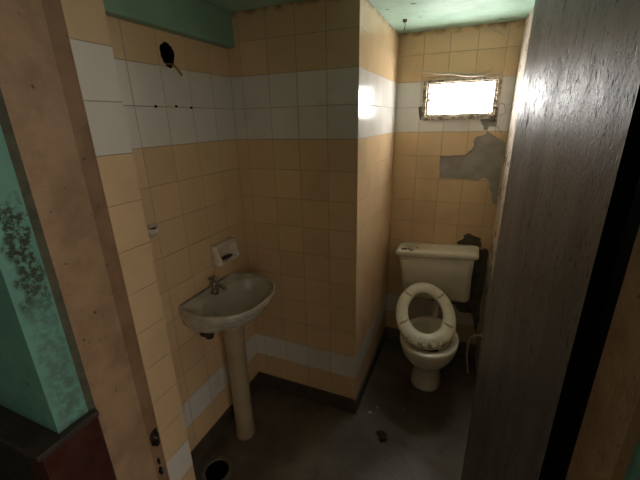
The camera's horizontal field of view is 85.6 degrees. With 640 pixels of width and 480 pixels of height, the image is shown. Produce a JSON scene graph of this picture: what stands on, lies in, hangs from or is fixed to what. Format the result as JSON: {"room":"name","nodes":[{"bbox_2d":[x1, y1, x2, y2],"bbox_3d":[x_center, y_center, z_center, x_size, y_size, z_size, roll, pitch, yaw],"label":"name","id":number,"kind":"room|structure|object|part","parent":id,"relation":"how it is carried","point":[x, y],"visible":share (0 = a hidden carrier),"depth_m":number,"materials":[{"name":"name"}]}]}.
{"room":"bathroom","nodes":[
{"label":"bathroom","id":0,"kind":"room"},
{"bbox_2d":[106,15,258,451],"bbox_3d":[-0.617,0.047,1.732,0.120,2.175,0.910,7,21,22],"label":"wall","id":1,"kind":"structure","parent":0,"point":[186,160],"depth_m":1.56,"materials":[{"name":"beige tile"}]},
{"bbox_2d":[147,223,158,237],"bbox_3d":[-0.664,-0.032,1.376,0.042,0.056,0.071,7,21,22],"label":"cup","id":2,"kind":"object","parent":1,"relation":"attached to","point":[153,229],"visible":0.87,"depth_m":1.37,"materials":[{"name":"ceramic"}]},
{"bbox_2d":[103,0,233,48],"bbox_3d":[-0.589,-0.886,1.327,0.052,0.149,0.775,7,21,22],"label":"trim","id":3,"kind":"structure","parent":1,"relation":"attached to","point":[199,20],"depth_m":1.37,"materials":[{"name":"green paint"}]},
{"bbox_2d":[164,63,182,75],"bbox_3d":[-0.612,-0.701,1.416,0.087,0.051,0.026,-2,19,-1],"label":"cable","id":4,"kind":"object","parent":1,"relation":"attached to","point":[172,64],"visible":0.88,"depth_m":1.41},
{"bbox_2d":[210,237,239,266],"bbox_3d":[-0.490,0.061,1.810,0.058,0.108,0.172,7,21,22],"label":"soap dish","id":5,"kind":"object","parent":1,"relation":"attached to","point":[229,245],"visible":0.98,"depth_m":1.80,"materials":[{"name":"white ceramic"}]},
{"bbox_2d":[221,254,232,259],"bbox_3d":[-0.492,0.089,1.821,0.036,0.014,0.092,7,21,22],"label":"soap sliver","id":6,"kind":"object","parent":5,"relation":"in","point":[227,256],"visible":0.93,"depth_m":1.81,"materials":[{"name":"wax"}]},
{"bbox_2d":[228,0,398,398],"bbox_3d":[0.071,-0.168,2.309,0.670,2.175,1.000,7,21,22],"label":"wall","id":7,"kind":"structure","parent":0,"point":[314,82],"depth_m":1.80,"materials":[{"name":"beige tile"}]},
{"bbox_2d":[191,327,386,467],"bbox_3d":[-0.074,0.966,2.218,1.681,0.098,0.539,-11,21,-26],"label":"baseboard","id":8,"kind":"structure","parent":7,"relation":"attached to","point":[330,399],"depth_m":2.16,"materials":[{"name":"brown tile"}]},
{"bbox_2d":[0,125,639,479],"bbox_3d":[-0.360,0.109,0.884,4.400,2.600,0.400,7,21,22],"label":"wall","id":9,"kind":"structure","parent":0,"point":[39,381],"depth_m":0.91,"materials":[{"name":"teal paint"}]},
{"bbox_2d":[0,442,37,479],"bbox_3d":[-1.626,0.872,1.460,1.800,0.838,0.055,7,21,22],"label":"trim","id":10,"kind":"structure","parent":9,"relation":"attached to","point":[14,465],"depth_m":1.04,"materials":[{"name":"brown wood"}]},
{"bbox_2d":[0,405,98,462],"bbox_3d":[-1.581,0.457,1.341,1.884,0.020,0.174,7,21,22],"label":"trim","id":11,"kind":"structure","parent":9,"relation":"attached to","point":[25,436],"depth_m":0.98,"materials":[{"name":"brown wood"}]},
{"bbox_2d":[30,417,115,479],"bbox_3d":[-0.742,0.959,1.149,0.072,0.838,0.158,7,21,22],"label":"trim","id":12,"kind":"structure","parent":9,"relation":"attached to","point":[85,456],"depth_m":1.03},
{"bbox_2d":[0,0,157,479],"bbox_3d":[-0.686,0.225,1.029,0.016,2.300,0.153,7,21,22],"label":"trim","id":13,"kind":"structure","parent":9,"relation":"attached to","point":[35,122],"depth_m":0.93,"materials":[{"name":"brown paint"}]},
{"bbox_2d":[41,0,168,479],"bbox_3d":[-0.649,0.194,1.118,0.010,2.300,0.051,7,21,22],"label":"trim","id":14,"kind":"structure","parent":9,"relation":"attached to","point":[53,13],"depth_m":1.02,"materials":[{"name":"paint"}]},
{"bbox_2d":[60,0,195,479],"bbox_3d":[-0.682,0.218,1.241,0.162,2.175,0.122,7,21,22],"label":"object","id":15,"kind":"structure","parent":9,"relation":"attached to","point":[86,24],"depth_m":1.10,"materials":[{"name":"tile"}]},
{"bbox_2d":[555,175,639,479],"bbox_3d":[0.624,0.321,0.663,0.216,2.300,0.170,7,21,22],"label":"trim","id":16,"kind":"structure","parent":9,"relation":"attached to","point":[633,221],"depth_m":0.61,"materials":[{"name":"brown wood"}]},
{"bbox_2d":[565,226,639,479],"bbox_3d":[0.455,0.358,0.566,0.008,2.300,0.151,7,21,22],"label":"trim","id":17,"kind":"structure","parent":9,"relation":"attached to","point":[609,432],"depth_m":0.52,"materials":[{"name":"brown paint"}]},
{"bbox_2d":[194,338,475,479],"bbox_3d":[-0.334,1.397,1.319,4.400,0.120,4.000,7,21,22],"label":"floor","id":18,"kind":"structure","parent":0,"point":[295,437],"depth_m":1.95,"materials":[{"name":"concrete"}]},
{"bbox_2d":[201,456,232,479],"bbox_3d":[-0.527,1.195,1.775,0.160,0.034,0.160,7,21,22],"label":"rim","id":19,"kind":"object","parent":18,"relation":"in","point":[203,477],"visible":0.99,"depth_m":1.79,"materials":[{"name":"grey metal"}]},
{"bbox_2d":[179,273,275,440],"bbox_3d":[-0.399,0.650,1.811,0.349,0.974,0.460,7,21,22],"label":"basin","id":20,"kind":"object","parent":18,"relation":"on","point":[232,302],"visible":1,"depth_m":1.76,"materials":[{"name":"grey ceramic"}]},
{"bbox_2d":[208,275,226,294],"bbox_3d":[-0.497,0.225,1.690,0.098,0.088,0.048,7,21,22],"label":"faucet","id":21,"kind":"object","parent":20,"relation":"on","point":[214,291],"depth_m":1.69,"materials":[{"name":"silver metal"}]},
{"bbox_2d":[376,430,386,439],"bbox_3d":[0.349,1.095,1.938,0.052,0.025,0.070,-6,20,-13],"label":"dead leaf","id":22,"kind":"object","parent":18,"relation":"on","point":[383,435],"visible":1,"depth_m":1.94,"materials":[{"name":"brown plant"}]},
{"bbox_2d":[395,242,478,391],"bbox_3d":[0.704,0.522,2.264,0.527,0.872,0.674,7,21,22],"label":"toilet","id":23,"kind":"object","parent":18,"relation":"on","point":[442,273],"visible":1,"depth_m":2.25,"materials":[{"name":"ceramic"}]},
{"bbox_3d":[0.658,0.462,2.156,0.365,0.244,0.416,7,21,22],"label":"seat","id":24,"kind":"part","parent":23,"relation":"part of","materials":[{"name":"plastic"}]},
{"bbox_3d":[0.694,0.782,2.244,0.352,0.395,0.468,7,21,22],"label":"bowl","id":25,"kind":"part","parent":23,"relation":"part of","materials":[{"name":"ceramic"}]},
{"bbox_3d":[0.788,0.070,2.341,0.527,0.073,0.197,7,21,22],"label":"cistern lid","id":26,"kind":"part","parent":23,"relation":"part of","materials":[{"name":"ceramic"}]},
{"bbox_2d":[202,0,534,33],"bbox_3d":[0.268,-1.079,1.448,1.720,0.100,1.780,7,21,22],"label":"ceiling","id":27,"kind":"structure","parent":0,"point":[421,15],"depth_m":1.67,"materials":[{"name":"green paint"}]},
{"bbox_2d":[386,20,524,344],"bbox_3d":[0.974,-0.205,2.356,0.950,2.175,0.140,7,21,22],"label":"wall","id":28,"kind":"structure","parent":0,"point":[446,178],"depth_m":2.23,"materials":[{"name":"beige tile"}]},
{"bbox_2d":[386,327,475,356],"bbox_3d":[0.844,0.785,2.678,0.660,0.098,0.012,7,21,22],"label":"baseboard","id":29,"kind":"structure","parent":28,"relation":"attached to","point":[392,333],"depth_m":2.60,"materials":[{"name":"brown tile"}]},
{"bbox_2d":[421,76,502,121],"bbox_3d":[0.852,-0.849,2.108,0.440,0.248,0.050,7,21,22],"label":"window","id":30,"kind":"structure","parent":28,"relation":"in","point":[449,99],"depth_m":2.11,"materials":[{"name":"glass"}]},
{"bbox_2d":[410,26,505,79],"bbox_3d":[0.803,-1.080,2.021,0.540,0.268,0.027,7,21,22],"label":"cobweb","id":31,"kind":"object","parent":30,"relation":"attached to","point":[489,72],"visible":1,"depth_m":2.04},
{"bbox_3d":[0.858,-0.865,2.117,0.378,0.179,0.004,7,21,22],"label":"pane","id":32,"kind":"part","parent":30,"relation":"part of","materials":[{"name":"white glass"}]},
{"bbox_2d":[475,6,533,379],"bbox_3d":[0.948,0.098,1.478,0.277,2.175,1.632,7,21,22],"label":"wall","id":33,"kind":"structure","parent":0,"point":[528,20],"depth_m":2.00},
{"bbox_2d":[466,334,481,372],"bbox_3d":[1.040,0.772,2.349,0.091,0.331,0.021,7,21,22],"label":"supply hose","id":34,"kind":"object","parent":33,"relation":"attached to","point":[475,335],"visible":0.97,"depth_m":2.35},
{"bbox_2d":[461,0,639,479],"bbox_3d":[0.579,0.320,1.006,0.039,2.055,0.744,4,20,14],"label":"door","id":35,"kind":"structure","parent":33,"relation":"in","point":[574,168],"depth_m":0.76,"materials":[{"name":"wood"}]}
]}

